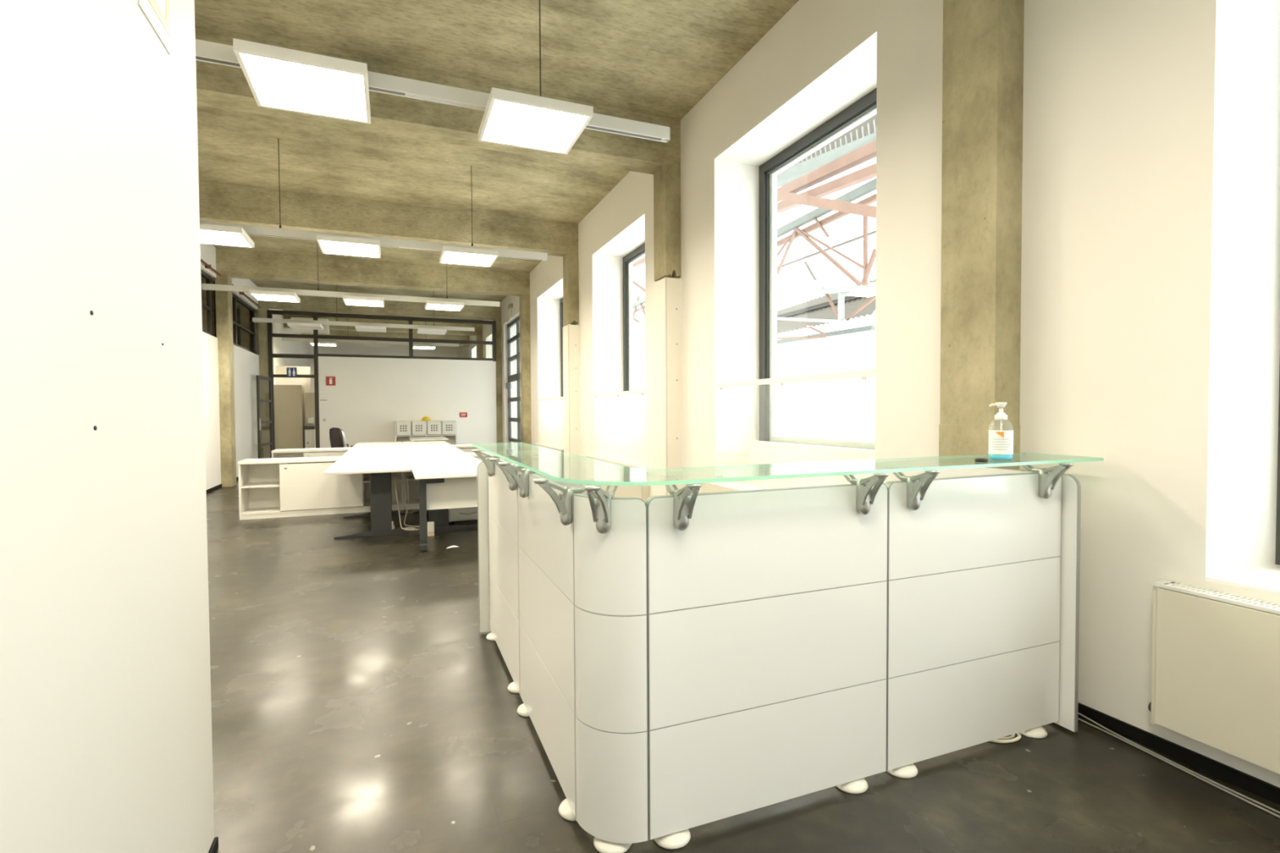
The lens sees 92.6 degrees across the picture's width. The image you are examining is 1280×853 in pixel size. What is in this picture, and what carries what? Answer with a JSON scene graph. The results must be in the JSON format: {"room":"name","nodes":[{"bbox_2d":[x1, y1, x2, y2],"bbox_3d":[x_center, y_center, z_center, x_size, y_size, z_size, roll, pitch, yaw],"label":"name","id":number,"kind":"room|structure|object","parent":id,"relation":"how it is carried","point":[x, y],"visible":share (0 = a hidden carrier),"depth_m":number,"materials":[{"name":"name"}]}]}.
{"room":"open-plan office","nodes":[
{"label":"open-plan office","id":0,"kind":"room"},
{"bbox_2d":[0,0,214,852],"bbox_3d":[0.003,-0.768,-1.624,0.130,4.320,7.422,-1,2,-22],"label":"wall","id":1,"kind":"structure","parent":0,"point":[106,731],"depth_m":1.20,"materials":[{"name":"paint"}]},
{"bbox_2d":[137,0,170,54],"bbox_3d":[-1.197,-1.251,1.503,0.006,0.550,0.214,-1,2,-22],"label":"picture frame","id":2,"kind":"object","parent":1,"relation":"attached to","point":[157,12],"visible":1,"depth_m":1.54,"materials":[{"name":"metal"}]},
{"bbox_2d":[208,836,218,852],"bbox_3d":[0.078,1.373,-1.542,0.012,0.035,7.422,-1,2,-22],"label":"baseboard","id":3,"kind":"structure","parent":1,"relation":"attached to","point":[214,847],"depth_m":1.87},
{"bbox_2d":[200,243,309,489],"bbox_3d":[-8.166,-1.085,12.207,0.150,4.320,24.400,-1,2,-22],"label":"wall","id":4,"kind":"structure","parent":0,"point":[246,363],"depth_m":12.54,"materials":[{"name":"white paint"}]},
{"bbox_2d":[200,269,213,336],"bbox_3d":[-5.658,-2.015,5.932,0.060,1.090,10.930,-1,2,-22],"label":"window","id":5,"kind":"structure","parent":4,"relation":"in","point":[208,278],"depth_m":10.84,"materials":[{"name":"brown metal"}]},
{"bbox_2d":[200,280,256,354],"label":"window","id":6,"kind":"structure","parent":4,"relation":"in","point":[235,298],"depth_m":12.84,"materials":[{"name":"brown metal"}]},
{"bbox_2d":[200,258,261,307],"bbox_3d":[-6.236,-2.648,7.690,0.084,0.060,14.450,-1,2,-22],"label":"pipe","id":7,"kind":"object","parent":4,"relation":"attached to","point":[206,265],"visible":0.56,"depth_m":10.85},
{"bbox_2d":[257,303,270,458],"bbox_3d":[-8.926,-0.942,14.546,0.190,3.920,0.100,-1,2,-22],"label":"trim","id":8,"kind":"structure","parent":4,"relation":"attached to","point":[262,312],"depth_m":14.49,"materials":[{"name":"metal"}]},
{"bbox_2d":[275,364,314,426],"bbox_3d":[-10.623,-0.412,19.867,1.020,2.600,8.090,-1,2,-22],"label":"wall","id":9,"kind":"structure","parent":0,"point":[308,383],"depth_m":16.60,"materials":[{"name":"white paint"}]},
{"bbox_2d":[305,392,315,426],"bbox_3d":[-8.749,-0.457,16.232,0.230,0.880,0.030,-1,2,-22],"label":"backsplash","id":10,"kind":"structure","parent":9,"relation":"attached to","point":[309,397],"depth_m":16.21,"materials":[{"name":"beige paint"}]},
{"bbox_2d":[309,342,463,366],"bbox_3d":[-11.747,-1.370,23.834,10.540,4.320,0.150,-1,2,-22],"label":"wall","id":11,"kind":"structure","parent":0,"point":[355,348],"depth_m":24.34,"materials":[{"name":"white paint"}]},
{"bbox_2d":[318,355,496,448],"bbox_3d":[-5.902,-0.391,15.784,4.310,2.720,0.100,-1,2,-22],"label":"wall","id":12,"kind":"structure","parent":0,"point":[366,399],"depth_m":15.63,"materials":[{"name":"white paint"}]},
{"bbox_2d":[266,309,496,450],"bbox_3d":[-6.362,-0.913,15.575,5.335,3.780,0.120,-1,2,-22],"label":"window frame","id":13,"kind":"structure","parent":12,"relation":"in","point":[315,336],"depth_m":15.07,"materials":[{"name":"brown metal"}]},
{"bbox_2d":[256,375,272,458],"bbox_3d":[-8.635,-0.062,14.090,0.060,2.180,0.950,-1,2,-16],"label":"door","id":14,"kind":"structure","parent":13,"relation":"attached to","point":[258,377],"depth_m":13.84,"materials":[{"name":"brown metal"}]},
{"bbox_2d":[194,0,799,319],"bbox_3d":[-5.821,-3.303,9.111,10.540,0.250,31.800,-1,2,-22],"label":"ceiling","id":15,"kind":"structure","parent":0,"point":[660,58],"depth_m":5.41,"materials":[{"name":"concrete"}]},
{"bbox_2d":[201,240,500,306],"bbox_3d":[-4.677,-2.688,10.322,4.551,1.055,0.060,-1,2,-22],"label":"track","id":16,"kind":"object","parent":15,"relation":"hanging from","point":[204,286],"visible":0.8,"depth_m":10.17,"materials":[{"name":"metal"}]},
{"bbox_2d":[248,289,300,302],"bbox_3d":[-5.866,-2.104,9.855,0.620,0.075,0.620,-1,2,-22],"label":"ceiling lamp","id":17,"kind":"object","parent":16,"relation":"attached to","point":[268,295],"visible":1,"depth_m":9.68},
{"bbox_2d":[252,293,297,302],"bbox_3d":[-5.865,-2.075,9.856,0.574,0.008,0.574,-1,2,-22],"label":"diffuser","id":18,"kind":"object","parent":17,"relation":"attached to","point":[268,297],"depth_m":9.82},
{"bbox_2d":[342,295,384,306],"bbox_3d":[-4.661,-2.123,10.342,0.620,0.075,0.620,-1,2,-22],"label":"ceiling lamp","id":19,"kind":"object","parent":16,"relation":"attached to","point":[348,300],"visible":1,"depth_m":10.19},
{"bbox_2d":[344,299,382,306],"bbox_3d":[-4.660,-2.094,10.343,0.574,0.008,0.574,-1,2,-22],"label":"diffuser","id":20,"kind":"object","parent":19,"relation":"attached to","point":[375,303],"depth_m":10.31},
{"bbox_2d":[424,300,464,311],"bbox_3d":[-3.465,-2.143,10.826,0.620,0.075,0.620,-1,2,-22],"label":"ceiling lamp","id":21,"kind":"object","parent":16,"relation":"attached to","point":[429,304],"visible":1,"depth_m":10.66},
{"bbox_2d":[426,303,462,311],"bbox_3d":[-3.465,-2.113,10.827,0.574,0.008,0.574,-1,2,-22],"label":"diffuser","id":22,"kind":"object","parent":21,"relation":"attached to","point":[451,307],"depth_m":10.82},
{"bbox_2d":[252,297,475,331],"bbox_3d":[-6.062,-2.770,13.742,4.551,1.055,0.060,-1,2,-22],"label":"track","id":23,"kind":"object","parent":15,"relation":"hanging from","point":[254,319],"visible":0.84,"depth_m":13.63,"materials":[{"name":"metal"}]},
{"bbox_2d":[287,322,323,329],"bbox_3d":[-7.250,-2.186,13.274,0.620,0.075,0.620,-1,2,-22],"label":"ceiling lamp","id":24,"kind":"object","parent":23,"relation":"attached to","point":[292,325],"visible":1,"depth_m":13.09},
{"bbox_2d":[288,324,321,329],"bbox_3d":[-7.250,-2.157,13.275,0.574,0.008,0.574,-1,2,-22],"label":"diffuser","id":25,"kind":"object","parent":24,"relation":"attached to","point":[293,326],"depth_m":13.22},
{"bbox_2d":[355,324,386,332],"bbox_3d":[-6.045,-2.205,13.762,0.620,0.075,0.620,-1,2,-22],"label":"ceiling lamp","id":26,"kind":"object","parent":23,"relation":"attached to","point":[359,328],"visible":1,"depth_m":13.57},
{"bbox_2d":[356,328,385,332],"bbox_3d":[-6.045,-2.176,13.763,0.574,0.008,0.574,-1,2,-22],"label":"diffuser","id":27,"kind":"object","parent":26,"relation":"attached to","point":[373,330],"depth_m":13.79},
{"bbox_2d":[417,328,446,334],"bbox_3d":[-4.850,-2.224,14.246,0.620,0.075,0.620,-1,2,-22],"label":"ceiling lamp","id":28,"kind":"object","parent":23,"relation":"attached to","point":[420,331],"visible":1,"depth_m":14.07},
{"bbox_2d":[418,330,445,334],"bbox_3d":[-4.849,-2.195,14.246,0.574,0.008,0.574,-1,2,-22],"label":"diffuser","id":29,"kind":"object","parent":28,"relation":"attached to","point":[435,332],"depth_m":14.28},
{"bbox_2d":[281,322,458,346],"bbox_3d":[-7.447,-2.852,17.161,4.551,1.055,0.060,-1,2,-22],"label":"track","id":30,"kind":"object","parent":15,"relation":"hanging from","point":[282,338],"visible":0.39,"depth_m":17.09,"materials":[{"name":"metal"}]},
{"bbox_2d":[215,247,529,296],"bbox_3d":[-5.092,-3.040,12.200,5.800,0.485,0.307,-1,2,-22],"label":"ceiling beam","id":31,"kind":"structure","parent":15,"relation":"attached to","point":[235,263],"depth_m":11.95,"materials":[{"name":"concrete"}]},
{"bbox_2d":[200,138,547,260],"bbox_3d":[-3.292,-2.606,6.903,4.551,1.055,0.060,-1,2,-22],"label":"track","id":32,"kind":"object","parent":15,"relation":"hanging from","point":[279,232],"visible":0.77,"depth_m":7.04,"materials":[{"name":"metal"}]},
{"bbox_2d":[200,223,254,248],"bbox_3d":[-4.481,-2.022,6.436,0.620,0.075,0.620,-1,2,-22],"label":"ceiling lamp","id":33,"kind":"object","parent":32,"relation":"attached to","point":[213,234],"visible":0.65,"depth_m":6.40,"materials":[{"name":"plastic"}]},
{"bbox_2d":[200,230,250,246],"bbox_3d":[-4.481,-1.993,6.436,0.574,0.008,0.574,-1,2,-22],"label":"diffuser","id":34,"kind":"object","parent":33,"relation":"attached to","point":[223,237],"depth_m":6.46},
{"bbox_2d":[316,234,380,257],"bbox_3d":[-3.276,-2.042,6.923,0.620,0.075,0.620,-1,2,-22],"label":"ceiling lamp","id":35,"kind":"object","parent":32,"relation":"attached to","point":[328,244],"visible":1,"depth_m":6.80,"materials":[{"name":"plastic"}]},
{"bbox_2d":[319,240,378,257],"bbox_3d":[-3.276,-2.012,6.924,0.574,0.008,0.574,-1,2,-22],"label":"diffuser","id":36,"kind":"object","parent":35,"relation":"attached to","point":[364,248],"depth_m":6.87,"materials":[{"name":"plastic"}]},
{"bbox_2d":[439,245,497,266],"bbox_3d":[-2.080,-2.061,7.407,0.620,0.075,0.620,-1,2,-22],"label":"ceiling lamp","id":37,"kind":"object","parent":32,"relation":"attached to","point":[449,255],"visible":1,"depth_m":7.29,"materials":[{"name":"plastic"}]},
{"bbox_2d":[441,251,495,266],"bbox_3d":[-2.080,-2.031,7.408,0.574,0.008,0.574,-1,2,-22],"label":"diffuser","id":38,"kind":"object","parent":37,"relation":"attached to","point":[464,258],"depth_m":7.37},
{"bbox_2d":[257,295,501,319],"bbox_3d":[-6.492,-3.123,15.656,5.800,0.485,0.307,-1,2,-22],"label":"ceiling beam","id":39,"kind":"structure","parent":15,"relation":"attached to","point":[308,303],"depth_m":15.55,"materials":[{"name":"concrete"}]},
{"bbox_2d":[283,315,482,335],"bbox_3d":[-7.877,-3.205,19.076,5.800,0.485,0.307,-1,2,-22],"label":"ceiling beam","id":40,"kind":"structure","parent":15,"relation":"attached to","point":[478,327],"depth_m":19.07,"materials":[{"name":"concrete"}]},
{"bbox_2d":[290,316,329,334],"bbox_3d":[-9.725,-2.970,18.053,0.960,0.420,0.512,-1,2,-22],"label":"ventilation unit","id":41,"kind":"object","parent":40,"relation":"hanging from","point":[326,331],"visible":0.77,"depth_m":17.92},
{"bbox_2d":[301,329,469,346],"bbox_3d":[-9.265,-3.287,22.504,5.800,0.485,0.307,-1,2,-22],"label":"ceiling beam","id":42,"kind":"structure","parent":15,"relation":"attached to","point":[332,332],"depth_m":22.48,"materials":[{"name":"concrete"}]},
{"bbox_2d":[198,180,578,257],"bbox_3d":[-3.708,-2.958,8.780,5.800,0.485,0.307,-1,2,-22],"label":"ceiling beam","id":43,"kind":"structure","parent":15,"relation":"attached to","point":[220,202],"depth_m":8.64,"materials":[{"name":"concrete"}]},
{"bbox_2d":[563,252,578,325],"bbox_3d":[-1.103,-2.197,9.853,0.190,1.123,0.307,-1,2,-22],"label":"pilaster","id":44,"kind":"object","parent":43,"relation":"hanging from","point":[571,260],"visible":0.92,"depth_m":9.72,"materials":[{"name":"concrete"}]},
{"bbox_2d":[195,0,670,142],"bbox_3d":[-1.908,-2.524,3.484,4.551,1.055,0.060,-1,2,-22],"label":"track","id":45,"kind":"object","parent":15,"relation":"hanging from","point":[212,52],"visible":0.26,"depth_m":3.76,"materials":[{"name":"metal"}]},
{"bbox_2d":[232,38,370,124],"bbox_3d":[-1.891,-1.960,3.504,0.620,0.075,0.620,-1,2,-22],"label":"ceiling lamp","id":46,"kind":"object","parent":45,"relation":"attached to","point":[277,77],"visible":1,"depth_m":3.41,"materials":[{"name":"plastic"}]},
{"bbox_2d":[478,87,593,154],"bbox_3d":[-0.696,-1.979,3.987,0.620,0.075,0.620,-1,2,-22],"label":"ceiling lamp","id":47,"kind":"object","parent":45,"relation":"attached to","point":[512,118],"visible":1,"depth_m":3.90,"materials":[{"name":"plastic"}]},
{"bbox_2d":[195,26,680,174],"bbox_3d":[-2.312,-2.876,5.333,5.800,0.485,0.307,-1,2,-22],"label":"ceiling beam","id":48,"kind":"structure","parent":15,"relation":"attached to","point":[218,86],"depth_m":5.43,"materials":[{"name":"concrete"}]},
{"bbox_2d":[653,163,680,281],"bbox_3d":[0.293,-2.109,6.406,0.190,1.134,0.307,-1,2,-22],"label":"pilaster","id":49,"kind":"object","parent":48,"relation":"hanging from","point":[667,180],"visible":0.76,"depth_m":6.28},
{"bbox_2d":[206,480,1279,852],"bbox_3d":[-5.796,1.240,9.229,10.540,0.200,31.800,-1,2,-22],"label":"floor","id":50,"kind":"structure","parent":0,"point":[361,704],"depth_m":2.33,"materials":[{"name":"concrete"}]},
{"bbox_2d":[214,273,236,487],"bbox_3d":[-7.611,-0.830,11.245,0.190,3.854,0.328,-1,2,-22],"label":"column","id":51,"kind":"structure","parent":50,"relation":"on","point":[224,299],"depth_m":11.11,"materials":[{"name":"concrete"}]},
{"bbox_2d":[273,384,305,449],"bbox_3d":[-9.282,-0.059,16.221,0.640,2.070,0.468,-1,2,-22],"label":"door","id":52,"kind":"structure","parent":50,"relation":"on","point":[289,400],"depth_m":16.01,"materials":[{"name":"beige paint"}]},
{"bbox_2d":[304,392,315,448],"bbox_3d":[-8.708,0.040,16.137,0.240,1.870,0.259,-1,2,-22],"label":"kitchenette","id":53,"kind":"object","parent":50,"relation":"on","point":[309,428],"visible":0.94,"depth_m":16.18,"materials":[{"name":"white laminate"}]},
{"bbox_2d":[237,454,404,519],"bbox_3d":[-4.223,0.789,8.242,1.932,0.738,0.470,-1,2,-22],"label":"base cabinet","id":54,"kind":"object","parent":50,"relation":"on","point":[295,486],"visible":0.88,"depth_m":8.05,"materials":[{"name":"white laminate"}]},
{"bbox_2d":[271,445,400,457],"bbox_3d":[-5.084,0.738,10.369,1.932,0.738,0.470,-1,2,-22],"label":"base cabinet","id":55,"kind":"object","parent":50,"relation":"on","point":[335,451],"visible":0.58,"depth_m":10.13,"materials":[{"name":"white laminate"}]},
{"bbox_2d":[328,427,353,448],"bbox_3d":[-6.180,0.528,12.939,0.592,1.034,0.625,1,2,36],"label":"office chair","id":56,"kind":"object","parent":50,"relation":"on","point":[337,437],"visible":0.34,"depth_m":12.66,"materials":[{"name":"leather"}]},
{"bbox_2d":[323,456,410,538],"bbox_3d":[-3.197,0.805,7.290,0.827,0.743,2.035,-1,2,-22],"label":"office desk","id":57,"kind":"object","parent":50,"relation":"on","point":[380,469],"visible":0.98,"depth_m":6.68,"materials":[{"name":"white laminate"}]},
{"bbox_2d":[342,447,405,456],"bbox_3d":[-4.109,0.752,9.534,0.832,0.743,1.780,-1,2,-22],"label":"office desk","id":58,"kind":"object","parent":50,"relation":"on","point":[389,451],"visible":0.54,"depth_m":9.37,"materials":[{"name":"white laminate"}]},
{"bbox_2d":[352,441,403,447],"bbox_3d":[-4.939,0.702,11.592,0.827,0.743,1.640,-1,2,-22],"label":"office desk","id":59,"kind":"object","parent":50,"relation":"on","point":[387,443],"visible":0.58,"depth_m":11.47,"materials":[{"name":"white laminate"}]},
{"bbox_2d":[395,420,457,444],"bbox_3d":[-5.485,0.412,15.701,1.485,1.115,0.384,-1,2,-22],"label":"locker","id":60,"kind":"object","parent":50,"relation":"on","point":[404,430],"visible":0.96,"depth_m":15.59,"materials":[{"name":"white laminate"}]},
{"bbox_2d":[402,440,450,445],"bbox_3d":[-4.170,0.690,11.904,0.822,0.743,1.640,-1,2,-22],"label":"office desk","id":61,"kind":"object","parent":50,"relation":"on","point":[424,442],"visible":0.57,"depth_m":11.71,"materials":[{"name":"white laminate"}]},
{"bbox_2d":[408,436,448,441],"bbox_3d":[-4.882,0.636,14.118,0.800,0.743,1.400,-1,2,-22],"label":"office desk","id":62,"kind":"object","parent":50,"relation":"on","point":[420,438],"visible":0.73,"depth_m":13.77,"materials":[{"name":"white laminate"}]},
{"bbox_2d":[404,445,463,453],"bbox_3d":[-3.337,0.739,9.847,0.822,0.743,1.780,-1,2,-22],"label":"office desk","id":63,"kind":"object","parent":50,"relation":"on","point":[421,450],"visible":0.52,"depth_m":9.69,"materials":[{"name":"white laminate"}]},
{"bbox_2d":[400,444,486,453],"bbox_3d":[-3.291,0.709,11.095,1.932,0.738,0.470,-1,2,-22],"label":"office desk","id":64,"kind":"object","parent":50,"relation":"on","point":[465,447],"visible":0.06,"depth_m":10.92,"materials":[{"name":"white laminate"}]},
{"bbox_2d":[407,454,481,533],"bbox_3d":[-2.425,0.793,7.603,0.827,0.743,2.035,-1,2,-22],"label":"office desk","id":65,"kind":"object","parent":50,"relation":"on","point":[440,517],"visible":0.64,"depth_m":7.03,"materials":[{"name":"white laminate"}]},
{"bbox_2d":[412,466,477,551],"bbox_3d":[-1.513,0.819,6.422,1.613,0.742,0.822,-1,2,-22],"label":"desk","id":66,"kind":"object","parent":50,"relation":"on","point":[443,488],"visible":0.49,"depth_m":6.06,"materials":[{"name":"white laminate"}]},
{"bbox_2d":[403,452,503,510],"bbox_3d":[-2.429,0.760,8.968,1.932,0.738,0.470,-1,2,-22],"label":"office desk","id":67,"kind":"object","parent":50,"relation":"on","point":[413,484],"visible":0.17,"depth_m":8.80,"materials":[{"name":"white laminate"}]},
{"bbox_2d":[448,506,477,524],"bbox_3d":[-2.151,0.905,7.539,0.440,0.520,0.553,-1,2,-22],"label":"drawer pedestal","id":68,"kind":"object","parent":50,"relation":"on","point":[458,514],"visible":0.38,"depth_m":7.30,"materials":[{"name":"metal"}]},
{"bbox_2d":[475,334,483,358],"bbox_3d":[-5.266,-1.078,20.184,0.193,3.856,0.313,-1,2,-22],"label":"pilaster","id":69,"kind":"object","parent":50,"relation":"on","point":[478,337],"visible":0.14,"depth_m":20.01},
{"bbox_2d":[471,449,523,694],"bbox_3d":[-0.742,0.702,3.264,0.236,1.134,0.943,-1,2,-22],"label":"reception desk","id":70,"kind":"object","parent":50,"relation":"on","point":[503,491],"depth_m":3.17,"materials":[{"name":"white laminate"}]},
{"bbox_2d":[493,318,502,443],"bbox_3d":[-3.882,-0.996,16.764,0.193,3.856,0.313,-1,2,-22],"label":"pilaster","id":71,"kind":"object","parent":50,"relation":"on","point":[499,350],"visible":0.64,"depth_m":16.62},
{"bbox_2d":[519,293,531,444],"bbox_3d":[-2.482,-0.913,13.308,0.193,3.856,0.313,-1,2,-22],"label":"pilaster","id":72,"kind":"object","parent":50,"relation":"on","point":[524,299],"visible":0.71,"depth_m":13.16,"materials":[{"name":"concrete"}]},
{"bbox_2d":[476,459,586,632],"bbox_3d":[-0.661,0.727,3.822,0.681,1.053,0.122,-1,2,-22],"label":"end panel","id":73,"kind":"object","parent":50,"relation":"on","point":[482,470],"visible":0.04,"depth_m":3.70,"materials":[{"name":"laminate"}]},
{"bbox_2d":[498,462,588,821],"bbox_3d":[-0.389,0.723,2.392,0.236,1.134,0.931,-1,2,-22],"label":"reception desk","id":74,"kind":"object","parent":50,"relation":"on","point":[545,505],"depth_m":2.27,"materials":[{"name":"white laminate"}]},
{"bbox_2d":[573,484,648,852],"bbox_3d":[-0.094,0.734,1.882,0.204,1.134,0.233,-1,2,-22],"label":"reception desk","id":75,"kind":"object","parent":50,"relation":"on","point":[611,537],"depth_m":1.86,"materials":[{"name":"white laminate"}]},
{"bbox_2d":[644,472,888,849],"bbox_3d":[0.462,0.727,2.035,0.938,1.134,0.236,-1,2,-22],"label":"reception desk","id":76,"kind":"object","parent":50,"relation":"on","point":[767,608],"depth_m":2.02,"materials":[{"name":"white laminate"}]},
{"bbox_2d":[471,442,924,485],"bbox_3d":[-0.040,0.131,3.010,1.253,0.012,2.398,-1,2,-22],"label":"glass","id":77,"kind":"object","parent":76,"relation":"on","point":[556,465],"visible":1,"depth_m":2.09,"materials":[{"name":"glass"}]},
{"bbox_2d":[885,462,1073,778],"bbox_3d":[1.333,0.713,2.387,0.934,1.134,0.236,-1,2,-22],"label":"reception desk","id":78,"kind":"object","parent":50,"relation":"on","point":[974,562],"depth_m":2.37,"materials":[{"name":"white laminate"}]},
{"bbox_2d":[856,452,1103,471],"bbox_3d":[1.383,0.131,2.480,0.980,0.025,0.348,-1,2,-22],"label":"glass","id":79,"kind":"object","parent":78,"relation":"on","point":[949,462],"depth_m":2.40,"materials":[{"name":"glass"}]},
{"bbox_2d":[988,402,1013,460],"bbox_3d":[1.422,0.018,2.411,0.085,0.228,0.067,0,2,28],"label":"sanitizer bottle","id":80,"kind":"object","parent":79,"relation":"on","point":[1000,442],"visible":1,"depth_m":2.39,"materials":[{"name":"plastic"}]},
{"bbox_2d":[938,0,1024,469],"bbox_3d":[1.683,-0.666,3.022,0.193,3.856,0.313,-1,2,-22],"label":"pilaster","id":81,"kind":"object","parent":50,"relation":"on","point":[983,40],"visible":0.61,"depth_m":2.92,"materials":[{"name":"concrete"}]},
{"bbox_2d":[990,732,1021,743],"bbox_3d":[1.483,1.249,2.517,0.211,0.055,0.111,-1,2,-22],"label":"loose cable","id":82,"kind":"object","parent":50,"relation":"on","point":[1018,738],"visible":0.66,"depth_m":2.47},
{"bbox_2d":[935,466,1080,732],"bbox_3d":[1.668,0.729,2.845,0.122,1.075,0.711,-1,2,-22],"label":"end panel","id":83,"kind":"object","parent":50,"relation":"on","point":[1071,486],"visible":0.06,"depth_m":2.54,"materials":[{"name":"laminate"}]},
{"bbox_2d":[1077,717,1279,817],"bbox_3d":[2.056,1.277,2.158,0.036,0.007,2.802,-1,2,-20],"label":"cable","id":84,"kind":"object","parent":50,"relation":"on","point":[1079,719],"visible":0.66,"depth_m":2.26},
{"bbox_2d":[1078,712,1279,813],"bbox_3d":[2.080,1.264,2.168,0.038,0.033,2.800,-1,2,-21],"label":"cable","id":85,"kind":"object","parent":50,"relation":"on","point":[1083,716],"visible":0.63,"depth_m":2.27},
{"bbox_2d":[462,0,1279,787],"bbox_3d":[-1.183,-1.093,11.041,0.560,4.320,31.800,-1,2,-22],"label":"wall","id":86,"kind":"structure","parent":0,"point":[1150,313],"depth_m":2.64,"materials":[{"name":"white paint"}]},
{"bbox_2d":[506,315,520,442],"bbox_3d":[-3.095,-0.863,15.283,0.110,3.660,2.315,-1,2,-22],"label":"window","id":87,"kind":"structure","parent":86,"relation":"in","point":[516,377],"depth_m":15.49,"materials":[{"name":"grey metal"}]},
{"bbox_2d":[560,297,563,396],"bbox_3d":[-1.440,-1.109,11.706,0.576,3.000,2.035,-1,2,-22],"label":"window","id":88,"kind":"structure","parent":86,"relation":"in","point":[562,299],"depth_m":12.64,"materials":[{"name":"white paint"}]},
{"bbox_2d":[538,396,564,448],"bbox_3d":[-1.695,-0.085,11.628,0.030,0.920,2.027,-1,2,-22],"label":"panel","id":89,"kind":"object","parent":88,"relation":"attached to","point":[550,409],"visible":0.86,"depth_m":11.56,"materials":[{"name":"plastic"}]},
{"bbox_2d":[562,324,580,455],"bbox_3d":[-1.098,-0.261,9.899,0.204,2.715,0.336,-1,2,-22],"label":"cladding","id":90,"kind":"object","parent":86,"relation":"attached to","point":[571,333],"visible":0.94,"depth_m":9.75,"materials":[{"name":"wood"}]},
{"bbox_2d":[585,454,649,502],"bbox_3d":[-0.364,0.729,8.210,0.098,0.548,2.287,-1,2,-22],"label":"radiator","id":91,"kind":"object","parent":86,"relation":"attached to","point":[642,492],"visible":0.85,"depth_m":7.57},
{"bbox_2d":[585,454,648,468],"bbox_3d":[-0.360,0.461,8.189,0.098,0.012,2.257,-1,2,-22],"label":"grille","id":92,"kind":"object","parent":91,"relation":"attached to","point":[624,464],"depth_m":8.02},
{"bbox_2d":[622,243,644,391],"bbox_3d":[-0.047,-1.026,8.268,0.576,3.000,2.035,-1,2,-22],"label":"window frame","id":93,"kind":"structure","parent":86,"relation":"in","point":[638,253],"depth_m":9.18,"materials":[{"name":"grey metal"}]},
{"bbox_2d":[593,389,645,466],"bbox_3d":[-0.302,-0.003,8.190,0.030,0.920,2.027,-1,2,-22],"label":"panel","id":94,"kind":"object","parent":93,"relation":"attached to","point":[620,417],"visible":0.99,"depth_m":8.04,"materials":[{"name":"plastic"}]},
{"bbox_2d":[652,277,682,496],"bbox_3d":[0.298,-0.173,6.452,0.204,2.705,0.336,-1,2,-22],"label":"cladding","id":95,"kind":"object","parent":86,"relation":"attached to","point":[666,291],"visible":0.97,"depth_m":6.31,"materials":[{"name":"wood"}]},
{"bbox_2d":[700,482,750,493],"bbox_3d":[1.028,0.811,4.772,0.098,0.548,2.287,-1,2,-22],"label":"radiator","id":96,"kind":"object","parent":86,"relation":"attached to","point":[708,487],"visible":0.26,"depth_m":5.48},
{"bbox_2d":[706,482,750,490],"bbox_3d":[1.032,0.543,4.751,0.098,0.012,2.257,-1,2,-22],"label":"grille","id":97,"kind":"object","parent":96,"relation":"attached to","point":[718,486],"depth_m":5.39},
{"bbox_2d":[720,88,876,489],"bbox_3d":[1.345,-0.944,4.830,0.576,3.000,2.035,-1,2,-22],"label":"window","id":98,"kind":"structure","parent":86,"relation":"in","point":[771,448],"depth_m":5.61,"materials":[{"name":"grey metal"}]},
{"bbox_2d":[715,368,875,390],"bbox_3d":[1.090,0.080,4.752,0.030,0.920,2.027,-1,2,-22],"label":"rail","id":99,"kind":"object","parent":98,"relation":"attached to","point":[863,374],"visible":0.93,"depth_m":4.47,"materials":[{"name":"white metal"}]},
{"bbox_2d":[1077,702,1279,805],"bbox_3d":[0.894,1.181,5.247,0.022,0.055,19.400,-1,2,-22],"label":"baseboard","id":100,"kind":"structure","parent":86,"relation":"attached to","point":[1271,793],"depth_m":2.32,"materials":[{"name":"plastic"}]},
{"bbox_2d":[1147,579,1279,775],"bbox_3d":[2.420,0.893,1.334,0.098,0.548,2.287,-1,2,-22],"label":"radiator","id":101,"kind":"object","parent":86,"relation":"attached to","point":[1215,654],"visible":1,"depth_m":2.16,"materials":[{"name":"metal"}]},
{"bbox_2d":[1151,579,1279,614],"bbox_3d":[2.424,0.626,1.313,0.098,0.012,2.257,-1,2,-22],"label":"grille","id":102,"kind":"object","parent":101,"relation":"attached to","point":[1254,606],"depth_m":2.17,"materials":[{"name":"metal"}]},
{"bbox_2d":[1206,364,1279,595],"bbox_3d":[2.737,-0.886,1.392,0.576,2.950,2.035,-1,2,-22],"label":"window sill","id":103,"kind":"structure","parent":86,"relation":"in","point":[1261,580],"depth_m":2.28,"materials":[{"name":"white paint"}]},
{"label":"outside","id":104,"kind":"structure","parent":0,"visible":0},
{"bbox_2d":[777,278,875,344],"bbox_3d":[5.971,-3.658,19.701,2.123,2.018,8.610,-1,2,-22],"label":"steel structure","id":105,"kind":"structure","parent":104,"point":[844,303],"depth_m":18.89,"materials":[{"name":"paint"}]},
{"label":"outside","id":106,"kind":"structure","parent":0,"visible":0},
{"bbox_2d":[632,139,876,323],"bbox_3d":[0.618,-4.771,22.863,3.615,3.003,31.343,-1,2,-22],"label":"roof truss","id":107,"kind":"object","parent":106,"point":[787,193],"visible":0.3,"depth_m":13.13,"materials":[{"name":"metal"}]},
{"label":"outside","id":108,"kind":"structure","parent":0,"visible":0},
{"bbox_2d":[777,113,876,187],"bbox_3d":[3.714,-6.502,14.766,0.807,2.848,16.868,-1,2,-22],"label":"corrugated roof","id":109,"kind":"object","parent":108,"point":[865,132],"visible":0.18,"depth_m":13.28,"materials":[{"name":"paint"}]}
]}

